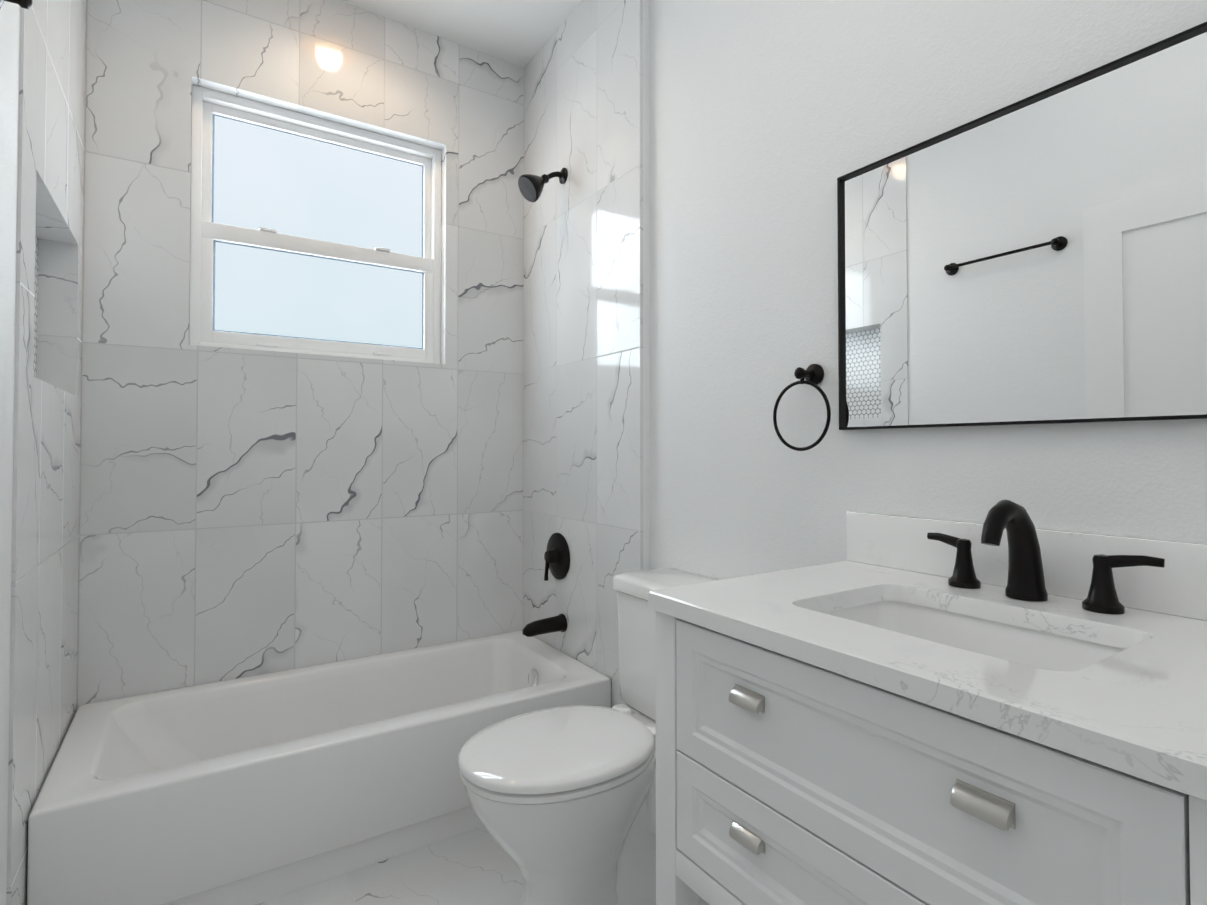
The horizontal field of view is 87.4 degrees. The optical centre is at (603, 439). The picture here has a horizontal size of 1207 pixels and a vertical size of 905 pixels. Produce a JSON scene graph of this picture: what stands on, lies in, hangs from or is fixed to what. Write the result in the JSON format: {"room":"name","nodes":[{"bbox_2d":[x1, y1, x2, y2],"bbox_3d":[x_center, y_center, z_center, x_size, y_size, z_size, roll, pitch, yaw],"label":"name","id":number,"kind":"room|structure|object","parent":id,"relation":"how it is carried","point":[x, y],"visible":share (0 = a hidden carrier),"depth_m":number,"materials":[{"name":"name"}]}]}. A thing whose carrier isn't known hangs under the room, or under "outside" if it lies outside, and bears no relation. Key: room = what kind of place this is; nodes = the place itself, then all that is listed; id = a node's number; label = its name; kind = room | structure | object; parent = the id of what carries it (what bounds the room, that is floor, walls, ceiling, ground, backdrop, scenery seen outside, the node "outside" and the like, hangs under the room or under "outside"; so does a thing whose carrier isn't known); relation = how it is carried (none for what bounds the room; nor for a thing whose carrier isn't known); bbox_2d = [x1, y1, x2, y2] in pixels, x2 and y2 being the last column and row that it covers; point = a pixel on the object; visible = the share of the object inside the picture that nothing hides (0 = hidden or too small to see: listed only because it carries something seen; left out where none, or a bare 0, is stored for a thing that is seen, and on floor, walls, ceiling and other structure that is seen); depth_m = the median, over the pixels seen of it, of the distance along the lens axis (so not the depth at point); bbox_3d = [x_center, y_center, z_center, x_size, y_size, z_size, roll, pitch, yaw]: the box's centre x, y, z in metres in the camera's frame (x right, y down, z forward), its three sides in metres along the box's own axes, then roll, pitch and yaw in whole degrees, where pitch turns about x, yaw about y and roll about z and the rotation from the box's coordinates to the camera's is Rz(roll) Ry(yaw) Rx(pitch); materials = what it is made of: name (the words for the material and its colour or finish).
{"room":"bathroom","nodes":[
{"label":"bathroom","id":0,"kind":"room"},
{"bbox_2d":[0,1,19,904],"bbox_3d":[-0.470,-0.277,0.052,0.134,2.860,2.800,1,-1,-33],"label":"wall","id":1,"kind":"structure","parent":0,"point":[9,60],"depth_m":1.21,"materials":[{"name":"white paint"}]},
{"bbox_2d":[0,0,32,9],"bbox_3d":[-0.926,-0.782,0.939,0.052,0.054,0.464,1,-1,-33],"label":"towel bar","id":2,"kind":"object","parent":1,"relation":"attached to","point":[26,4],"visible":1,"depth_m":1.11,"materials":[{"name":"black metal"}]},
{"bbox_2d":[6,0,86,904],"bbox_3d":[-1.456,-0.251,1.579,0.140,2.860,0.836,1,-1,-33],"label":"wall tiles","id":3,"kind":"structure","parent":1,"relation":"attached to","point":[46,490],"depth_m":1.53,"materials":[{"name":"white tile"}]},
{"bbox_2d":[33,235,38,377],"bbox_3d":[-1.505,-0.363,1.573,0.050,0.455,0.604,1,-1,-33],"label":"wall niche","id":4,"kind":"object","parent":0,"point":[36,306],"visible":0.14,"depth_m":1.82,"materials":[{"name":"tile"}]},
{"bbox_2d":[77,0,523,708],"bbox_3d":[-1.019,-0.236,2.461,1.834,2.860,0.170,1,-1,-33],"label":"wall","id":5,"kind":"structure","parent":0,"point":[249,512],"depth_m":2.27,"materials":[{"name":"tile"}]},
{"bbox_2d":[189,85,440,363],"bbox_3d":[-1.079,-0.769,2.455,0.882,0.910,0.110,1,-1,-33],"label":"window","id":6,"kind":"structure","parent":5,"relation":"in","point":[312,235],"depth_m":2.40,"materials":[{"name":"glass"}]},
{"bbox_2d":[340,0,581,66],"bbox_3d":[-0.036,-1.731,0.969,1.834,0.080,3.826,1,-1,-33],"label":"ceiling","id":7,"kind":"structure","parent":0,"point":[519,32],"depth_m":2.50,"materials":[{"name":"white paint"}]},
{"bbox_2d":[255,826,708,904],"bbox_3d":[-0.036,1.208,0.920,1.834,0.080,3.826,1,-1,-33],"label":"floor","id":8,"kind":"structure","parent":0,"point":[477,866],"depth_m":1.69,"materials":[{"name":"tile"}]},
{"bbox_2d":[27,630,610,904],"bbox_3d":[-0.796,1.002,2.060,1.508,0.370,0.704,1,-1,-33],"label":"bathtub","id":9,"kind":"object","parent":8,"relation":"on","point":[253,790],"visible":0.79,"depth_m":1.74,"materials":[{"name":"white ceramic"}]},
{"bbox_2d":[458,568,716,904],"bbox_3d":[0.002,0.787,1.604,0.747,0.785,0.462,1,-1,-33],"label":"toilet","id":10,"kind":"object","parent":8,"relation":"on","point":[562,800],"visible":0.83,"depth_m":1.46,"materials":[{"name":"white ceramic"}]},
{"bbox_2d":[648,511,1206,904],"bbox_3d":[0.534,0.661,0.942,0.580,1.015,0.783,1,-1,-33],"label":"bathroom vanity","id":11,"kind":"object","parent":8,"relation":"on","point":[885,714],"visible":1,"depth_m":0.82,"materials":[{"name":"white paint"}]},
{"bbox_2d":[927,500,1164,613],"bbox_3d":[0.671,0.181,1.038,0.163,0.167,0.355,1,-1,-33],"label":"faucet","id":12,"kind":"object","parent":11,"relation":"on","point":[1026,581],"visible":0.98,"depth_m":1.04,"materials":[{"name":"black metal"}]},
{"bbox_2d":[643,0,1206,579],"bbox_3d":[0.715,-0.255,1.318,0.167,2.860,3.636,1,-1,-33],"label":"wall","id":13,"kind":"structure","parent":0,"point":[771,120],"depth_m":1.56,"materials":[{"name":"white paint"}]},
{"bbox_2d":[523,0,642,714],"bbox_3d":[-0.112,-0.236,2.429,0.013,2.860,0.870,1,-1,-33],"label":"wall tiles","id":14,"kind":"structure","parent":13,"relation":"attached to","point":[583,341],"depth_m":2.35,"materials":[{"name":"white tile"}]},
{"bbox_2d":[518,168,567,201],"bbox_3d":[-0.237,-0.995,2.444,0.190,0.160,0.106,1,-1,-33],"label":"shower head","id":15,"kind":"object","parent":14,"relation":"attached to","point":[531,186],"visible":1,"depth_m":2.41},
{"bbox_2d":[522,614,566,636],"bbox_3d":[-0.231,0.714,2.423,0.173,0.070,0.070,1,-1,-33],"label":"tub spout","id":16,"kind":"object","parent":14,"relation":"attached to","point":[558,623],"visible":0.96,"depth_m":2.41,"materials":[{"name":"black metal"}]},
{"bbox_2d":[544,533,569,580],"bbox_3d":[-0.205,0.460,2.488,0.064,0.184,0.184,1,-1,-33],"label":"shower valve","id":17,"kind":"object","parent":14,"relation":"attached to","point":[557,558],"visible":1,"depth_m":2.47,"materials":[{"name":"black metal"}]},
{"bbox_2d":[773,364,830,450],"bbox_3d":[0.479,-0.079,1.513,0.066,0.210,0.168,1,-1,-33],"label":"towel ring","id":18,"kind":"object","parent":13,"relation":"attached to","point":[812,375],"visible":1,"depth_m":1.50,"materials":[{"name":"black metal"}]},
{"bbox_2d":[837,22,1206,429],"bbox_3d":[0.769,-0.319,1.111,0.020,0.580,0.819,1,-1,-33],"label":"mirror","id":19,"kind":"object","parent":13,"relation":"attached to","point":[1040,257],"visible":0.95,"depth_m":1.11,"materials":[{"name":"black mirror"}]}
]}

